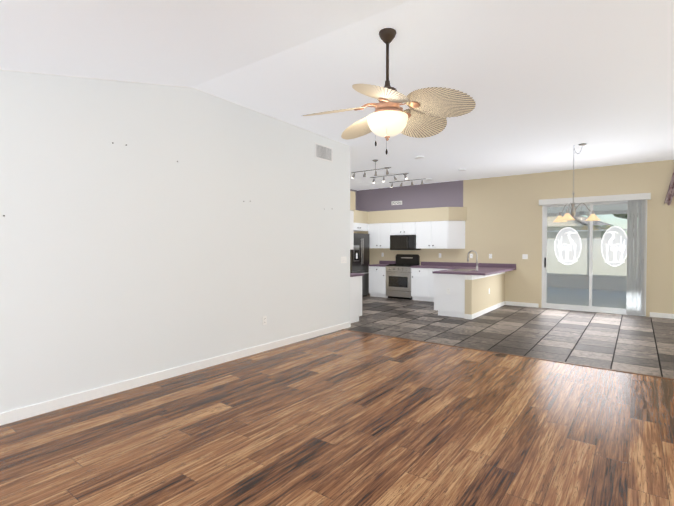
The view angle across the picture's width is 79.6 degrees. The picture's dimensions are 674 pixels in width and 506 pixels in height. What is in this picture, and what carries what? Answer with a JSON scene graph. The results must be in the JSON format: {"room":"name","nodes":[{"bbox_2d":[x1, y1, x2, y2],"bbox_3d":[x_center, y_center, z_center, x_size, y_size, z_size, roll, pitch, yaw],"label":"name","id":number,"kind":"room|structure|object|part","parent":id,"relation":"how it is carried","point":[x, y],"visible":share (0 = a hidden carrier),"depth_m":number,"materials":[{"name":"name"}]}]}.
{"room":"living room","nodes":[
{"label":"living room","id":0,"kind":"room"},
{"bbox_2d":[0,70,349,412],"bbox_3d":[-2.199,-0.355,4.000,0.120,3.450,8.000,1,1,37],"label":"wall","id":1,"kind":"structure","parent":0,"point":[143,252],"depth_m":4.22,"materials":[{"name":"white paint"}]},
{"bbox_2d":[0,69,348,145],"bbox_3d":[-2.146,-1.317,3.948,0.010,1.124,7.989,1,1,37],"label":"trim","id":2,"kind":"structure","parent":1,"relation":"attached to","point":[155,84],"depth_m":4.19,"materials":[{"name":"white paint"}]},
{"bbox_2d":[0,322,350,425],"bbox_3d":[-2.146,1.323,3.988,0.014,0.095,8.000,1,1,37],"label":"baseboard","id":3,"kind":"structure","parent":1,"relation":"attached to","point":[11,416],"depth_m":4.18,"materials":[{"name":"white wood"}]},
{"bbox_2d":[263,316,266,324],"bbox_3d":[-0.991,0.925,5.540,0.008,0.116,0.072,1,1,37],"label":"outlet","id":4,"kind":"object","parent":1,"relation":"attached to","point":[264,320],"visible":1,"depth_m":5.54,"materials":[{"name":"white plastic"}]},
{"bbox_2d":[315,143,332,162],"bbox_3d":[-0.209,-1.622,6.549,0.009,0.240,0.460,1,1,37],"label":"air vent","id":5,"kind":"object","parent":1,"relation":"in","point":[323,152],"visible":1,"depth_m":6.54,"materials":[{"name":"white metal"}]},
{"bbox_2d":[341,256,346,262],"bbox_3d":[0.119,0.120,7.020,0.010,0.116,0.164,1,1,37],"label":"light switch","id":6,"kind":"object","parent":1,"relation":"attached to","point":[343,259],"visible":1,"depth_m":7.03,"materials":[{"name":"white plastic"}]},
{"bbox_2d":[350,210,353,249],"bbox_3d":[-0.871,-0.437,8.201,2.698,0.726,0.328,1,1,37],"label":"upper cabinet","id":7,"kind":"object","parent":1,"relation":"attached to","point":[351,212],"depth_m":7.48,"materials":[{"name":"white wood"}]},
{"bbox_2d":[350,180,462,211],"bbox_3d":[0.612,-1.675,9.676,3.300,0.998,4.498,1,1,37],"label":"paint","id":8,"kind":"object","parent":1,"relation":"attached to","point":[441,194],"visible":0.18,"depth_m":11.35,"materials":[{"name":"purple paint"}]},
{"bbox_2d":[392,201,401,204],"bbox_3d":[1.722,-1.442,11.646,0.340,0.110,0.009,1,1,37],"label":"air vent","id":9,"kind":"object","parent":8,"relation":"attached to","point":[396,202],"visible":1,"depth_m":11.64,"materials":[{"name":"white metal"}]},
{"bbox_2d":[0,330,673,505],"bbox_3d":[0.524,1.446,1.851,6.850,0.080,7.750,1,1,37],"label":"floor","id":10,"kind":"structure","parent":0,"point":[343,418],"depth_m":3.06,"materials":[{"name":"brown wood"}]},
{"bbox_2d":[342,329,673,379],"bbox_3d":[2.835,1.351,4.961,6.848,0.007,0.044,1,1,37],"label":"threshold strip","id":11,"kind":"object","parent":10,"relation":"on","point":[520,356],"depth_m":5.25,"materials":[{"name":"brown wood"}]},
{"bbox_2d":[0,0,673,190],"bbox_3d":[0.796,-1.416,4.561,9.940,1.346,12.740,1,1,37],"label":"ceiling","id":12,"kind":"structure","parent":0,"point":[547,85],"depth_m":3.87,"materials":[{"name":"white paint"}]},
{"bbox_2d":[351,159,390,177],"bbox_3d":[0.680,-1.733,8.308,0.960,0.322,0.120,1,1,34],"label":"spotlight","id":13,"kind":"object","parent":12,"relation":"attached to","point":[387,173],"depth_m":8.26,"materials":[{"name":"silver metal"}]},
{"bbox_2d":[303,28,475,154],"bbox_3d":[0.468,-1.338,3.415,1.371,1.055,1.397,1,1,37],"label":"ceiling fan","id":14,"kind":"object","parent":12,"relation":"hanging from","point":[427,112],"visible":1,"depth_m":3.32,"materials":[{"name":"beige wicker"}]},
{"bbox_3d":[0.427,-1.072,3.432,0.344,0.164,0.344,1,1,37],"label":"lamp shade","id":15,"kind":"part","parent":14,"relation":"part of","materials":[{"name":"white glass"}]},
{"bbox_2d":[372,173,408,182],"bbox_3d":[1.148,-1.738,8.939,0.960,0.312,0.120,1,1,37],"label":"spotlight","id":16,"kind":"object","parent":12,"relation":"attached to","point":[404,174],"depth_m":8.90,"materials":[{"name":"silver metal"}]},
{"bbox_2d":[389,178,425,187],"bbox_3d":[1.669,-1.744,9.640,0.960,0.301,0.120,1,1,34],"label":"spotlight","id":17,"kind":"object","parent":12,"relation":"attached to","point":[422,183],"depth_m":9.58,"materials":[{"name":"silver metal"}]},
{"bbox_2d":[553,143,599,221],"bbox_3d":[4.090,-1.208,6.954,0.744,1.302,0.720,1,1,37],"label":"pendant chandelier","id":18,"kind":"object","parent":12,"relation":"hanging from","point":[568,216],"visible":1,"depth_m":6.96,"materials":[{"name":"beige glass"}]},
{"bbox_2d":[350,191,355,210],"bbox_3d":[-0.854,-0.975,8.199,2.718,0.349,0.358,1,1,37],"label":"soffit","id":19,"kind":"structure","parent":0,"point":[352,194],"depth_m":7.45,"materials":[{"name":"beige paint"}]},
{"bbox_2d":[354,210,367,223],"bbox_3d":[-0.353,-1.016,10.651,0.598,0.349,4.098,1,1,37],"label":"soffit","id":20,"kind":"structure","parent":0,"point":[359,216],"depth_m":11.53,"materials":[{"name":"beige paint"}]},
{"bbox_2d":[368,207,466,223],"bbox_3d":[2.126,-1.024,11.139,2.798,0.349,0.358,1,1,37],"label":"soffit","id":21,"kind":"structure","parent":0,"point":[429,214],"depth_m":10.85,"materials":[{"name":"beige paint"}]},
{"bbox_2d":[465,273,504,314],"bbox_3d":[3.324,0.853,8.975,0.138,0.869,2.460,1,1,37],"label":"wall","id":22,"kind":"structure","parent":0,"point":[478,297],"depth_m":8.56,"materials":[{"name":"beige paint"}]},
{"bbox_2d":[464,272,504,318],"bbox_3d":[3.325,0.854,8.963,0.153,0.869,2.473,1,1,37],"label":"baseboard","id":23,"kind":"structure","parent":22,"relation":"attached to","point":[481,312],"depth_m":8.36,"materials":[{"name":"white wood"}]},
{"bbox_2d":[346,294,673,377],"bbox_3d":[3.064,1.348,7.762,9.820,0.080,4.770,1,1,37],"label":"floor","id":24,"kind":"structure","parent":0,"point":[636,344],"depth_m":6.74,"materials":[{"name":"tile"}]},
{"bbox_2d":[350,277,361,322],"bbox_3d":[-0.019,0.872,7.782,0.796,0.871,0.636,1,1,37],"label":"base cabinet","id":25,"kind":"object","parent":24,"relation":"on","point":[355,296],"depth_m":7.61,"materials":[{"name":"white wood"}]},
{"bbox_2d":[350,273,363,276],"bbox_3d":[-0.765,0.406,8.342,2.718,0.040,0.659,1,1,37],"label":"countertop","id":26,"kind":"structure","parent":25,"relation":"on","point":[351,274],"depth_m":7.67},
{"bbox_2d":[350,233,368,296],"bbox_3d":[0.416,0.345,11.530,0.757,1.800,0.910,1,1,37],"label":"refrigerator","id":27,"kind":"object","parent":24,"relation":"on","point":[359,258],"visible":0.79,"depth_m":11.34,"materials":[{"name":"black metal"}]},
{"bbox_2d":[368,265,387,296],"bbox_3d":[1.308,0.809,11.617,0.555,0.871,0.616,1,1,37],"label":"base cabinet","id":28,"kind":"object","parent":24,"relation":"on","point":[377,281],"depth_m":11.38,"materials":[{"name":"white wood"}]},
{"bbox_2d":[386,254,419,299],"bbox_3d":[1.813,0.646,11.182,0.756,1.210,0.651,1,1,37],"label":"range","id":29,"kind":"object","parent":24,"relation":"on","point":[398,279],"visible":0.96,"depth_m":11.03,"materials":[{"name":"silver metal"}]},
{"bbox_2d":[412,273,427,300],"bbox_3d":[2.352,0.821,10.842,0.505,0.871,0.616,1,1,37],"label":"base cabinet","id":30,"kind":"object","parent":24,"relation":"on","point":[419,280],"depth_m":10.60,"materials":[{"name":"white wood"}]},
{"bbox_2d":[428,273,431,300],"bbox_3d":[2.755,0.826,10.543,0.500,0.871,0.616,1,1,37],"label":"base cabinet","id":31,"kind":"object","parent":24,"relation":"on","point":[429,274],"depth_m":10.43,"materials":[{"name":"white wood"}]},
{"bbox_2d":[432,273,467,316],"bbox_3d":[2.480,0.860,8.520,0.666,0.871,0.636,1,1,37],"label":"base cabinet","id":32,"kind":"object","parent":24,"relation":"on","point":[432,281],"depth_m":8.26,"materials":[{"name":"white wood"}]},
{"bbox_2d":[376,265,511,275],"bbox_3d":[2.598,0.387,9.514,2.475,0.040,2.443,1,1,37],"label":"countertop","id":33,"kind":"structure","parent":32,"relation":"on","point":[470,269],"depth_m":10.01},
{"bbox_2d":[467,250,477,270],"bbox_3d":[2.957,0.159,8.790,0.239,0.437,0.105,1,1,37],"label":"faucet","id":34,"kind":"object","parent":33,"relation":"on","point":[476,259],"visible":1,"depth_m":8.71,"materials":[{"name":"silver metal"}]},
{"bbox_2d":[357,160,673,316],"bbox_3d":[4.606,-0.448,9.608,9.820,3.450,0.120,1,1,37],"label":"wall","id":35,"kind":"structure","parent":0,"point":[503,223],"depth_m":9.51,"materials":[{"name":"beige paint"}]},
{"bbox_2d":[354,223,369,231],"bbox_3d":[0.520,-0.749,11.817,0.616,0.221,0.534,1,1,37],"label":"upper cabinet","id":36,"kind":"object","parent":35,"relation":"attached to","point":[361,226],"depth_m":11.63,"materials":[{"name":"white wood"}]},
{"bbox_2d":[366,223,377,237],"bbox_3d":[1.158,-0.685,11.871,0.380,0.351,0.346,1,1,37],"label":"upper cabinet","id":37,"kind":"object","parent":35,"relation":"attached to","point":[373,230],"depth_m":11.74,"materials":[{"name":"white wood"}]},
{"bbox_2d":[369,234,397,247],"bbox_3d":[1.309,-0.321,11.765,0.755,0.375,0.346,1,1,37],"label":"upper cabinet","id":38,"kind":"object","parent":35,"relation":"attached to","point":[379,240],"depth_m":11.59,"materials":[{"name":"white wood"}]},
{"bbox_2d":[378,223,389,233],"bbox_3d":[1.461,-0.682,11.646,0.375,0.351,0.346,1,1,37],"label":"upper cabinet","id":39,"kind":"object","parent":35,"relation":"attached to","point":[383,228],"depth_m":11.52,"materials":[{"name":"white wood"}]},
{"bbox_2d":[390,222,413,233],"bbox_3d":[1.921,-0.676,11.305,0.770,0.351,0.346,1,1,37],"label":"upper cabinet","id":40,"kind":"object","parent":35,"relation":"attached to","point":[400,227],"depth_m":11.17,"materials":[{"name":"white wood"}]},
{"bbox_2d":[390,235,420,249],"bbox_3d":[1.892,-0.287,11.273,0.750,0.416,0.442,1,1,37],"label":"over-the-range microwave","id":41,"kind":"object","parent":40,"relation":"attached to","point":[402,242],"visible":0.98,"depth_m":11.11,"materials":[{"name":"black metal"}]},
{"bbox_2d":[414,222,429,233],"bbox_3d":[2.413,-0.670,10.940,0.455,0.351,0.346,1,1,37],"label":"upper cabinet","id":42,"kind":"object","parent":35,"relation":"attached to","point":[419,227],"depth_m":10.83,"materials":[{"name":"white wood"}]},
{"bbox_2d":[414,234,449,248],"bbox_3d":[2.592,-0.305,10.813,0.901,0.375,0.346,1,1,37],"label":"upper cabinet","id":43,"kind":"object","parent":35,"relation":"attached to","point":[440,234],"depth_m":10.65,"materials":[{"name":"white wood"}]},
{"bbox_2d":[430,221,449,233],"bbox_3d":[2.774,-0.665,10.671,0.446,0.351,0.346,1,1,37],"label":"upper cabinet","id":44,"kind":"object","parent":35,"relation":"attached to","point":[443,227],"depth_m":10.52,"materials":[{"name":"white wood"}]},
{"bbox_2d":[380,261,515,268],"bbox_3d":[2.789,0.294,10.880,3.800,0.100,0.020,1,1,37],"label":"backsplash","id":45,"kind":"structure","parent":35,"relation":"attached to","point":[381,262],"depth_m":10.55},
{"bbox_2d":[450,234,464,248],"bbox_3d":[3.087,-0.299,10.446,0.332,0.375,0.346,1,1,37],"label":"upper cabinet","id":46,"kind":"object","parent":35,"relation":"attached to","point":[457,241],"depth_m":10.45,"materials":[{"name":"white wood"}]},
{"bbox_2d":[450,221,464,233],"bbox_3d":[3.087,-0.662,10.439,0.332,0.351,0.346,1,1,37],"label":"upper cabinet","id":47,"kind":"object","parent":35,"relation":"attached to","point":[456,227],"depth_m":10.44,"materials":[{"name":"white wood"}]},
{"bbox_2d":[505,301,538,307],"bbox_3d":[4.422,1.229,9.690,0.740,0.095,0.013,1,1,37],"label":"baseboard","id":48,"kind":"structure","parent":35,"relation":"attached to","point":[524,304],"depth_m":9.67,"materials":[{"name":"white wood"}]},
{"bbox_2d":[522,254,527,258],"bbox_3d":[4.478,0.087,9.629,0.118,0.116,0.010,1,1,37],"label":"light switch","id":49,"kind":"object","parent":35,"relation":"attached to","point":[524,256],"visible":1,"depth_m":9.63,"materials":[{"name":"white plastic"}]},
{"bbox_2d":[547,203,637,212],"bbox_3d":[7.409,-1.462,11.371,16.000,0.180,6.080,1,1,37],"label":"roof","id":50,"kind":"structure","parent":35,"relation":"attached to","point":[599,208],"depth_m":12.66,"materials":[{"name":"white"}]},
{"bbox_2d":[583,205,612,215],"bbox_3d":[7.173,-1.209,11.476,0.976,0.330,0.976,-1,1,-38],"label":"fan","id":51,"kind":"object","parent":50,"relation":"hanging from","point":[588,214],"depth_m":11.41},
{"bbox_2d":[541,200,646,315],"bbox_3d":[5.585,0.069,8.889,1.940,2.440,0.120,1,1,37],"label":"sliding glass door","id":52,"kind":"structure","parent":35,"relation":"in","point":[590,308],"depth_m":8.91,"materials":[{"name":"clear glass"}]},
{"bbox_2d":[554,227,581,264],"bbox_3d":[5.210,-0.155,9.135,0.540,0.860,0.013,1,1,37],"label":"decal","id":53,"kind":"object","parent":52,"relation":"attached to","point":[567,246],"depth_m":9.13,"materials":[{"name":"white"}]},
{"bbox_2d":[601,226,626,266],"bbox_3d":[5.936,-0.142,8.646,0.490,0.870,0.013,1,1,37],"label":"decal","id":54,"kind":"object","parent":52,"relation":"attached to","point":[614,246],"depth_m":8.65,"materials":[{"name":"white plastic"}]},
{"bbox_2d":[539,193,650,314],"bbox_3d":[5.506,0.018,8.782,2.040,2.475,0.136,1,1,37],"label":"vertical blinds","id":55,"kind":"object","parent":35,"relation":"attached to","point":[633,273],"visible":1,"depth_m":8.33,"materials":[{"name":"white plastic"}]},
{"bbox_2d":[650,312,673,318],"bbox_3d":[7.376,1.265,7.497,2.499,0.095,0.013,1,1,37],"label":"baseboard","id":56,"kind":"structure","parent":35,"relation":"attached to","point":[652,314],"depth_m":8.12,"materials":[{"name":"white wood"}]},
{"bbox_2d":[663,161,673,205],"bbox_3d":[7.386,-1.346,7.365,2.260,0.920,0.133,1,1,37],"label":"valance curtain","id":57,"kind":"object","parent":35,"relation":"attached to","point":[669,196],"visible":1,"depth_m":7.96,"materials":[{"name":"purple fabric"}]},
{"label":"outside","id":58,"kind":"structure","parent":0,"visible":0},
{"bbox_3d":[39.006,0.794,52.290,140.000,0.150,109.370,1,1,37],"label":"ground","id":59,"kind":"structure","parent":58,"visible":0},
{"bbox_2d":[547,216,612,238],"bbox_3d":[20.201,-1.144,24.411,30.000,4.650,17.500,1,1,37],"label":"house","id":60,"kind":"structure","parent":59,"relation":"on","point":[597,226],"depth_m":20.39,"materials":[{"name":"beige"}]},
{"bbox_2d":[547,238,634,275],"bbox_3d":[12.576,0.309,16.737,40.065,2.000,0.130,1,1,37],"label":"fence","id":61,"kind":"object","parent":59,"relation":"on","point":[569,268],"depth_m":17.89,"materials":[{"name":"white plastic"}]},
{"bbox_2d":[546,287,637,308],"bbox_3d":[7.320,1.329,11.297,16.000,0.120,5.780,1,1,37],"label":"lanai","id":62,"kind":"object","parent":59,"relation":"on","point":[578,297],"depth_m":11.51,"materials":[{"name":"white concrete"}]},
{"bbox_2d":[547,209,640,291],"bbox_3d":[9.001,-0.087,13.500,16.045,2.640,0.060,1,1,37],"label":"screen","id":63,"kind":"object","parent":62,"relation":"on","point":[563,279],"depth_m":13.80,"materials":[{"name":"white"}]},
{"bbox_2d":[614,213,638,237],"bbox_3d":[23.641,-3.997,26.760,13.491,10.278,23.722,1,1,37],"label":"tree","id":64,"kind":"object","parent":59,"relation":"on","point":[621,215],"depth_m":36.30,"materials":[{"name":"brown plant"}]}
]}

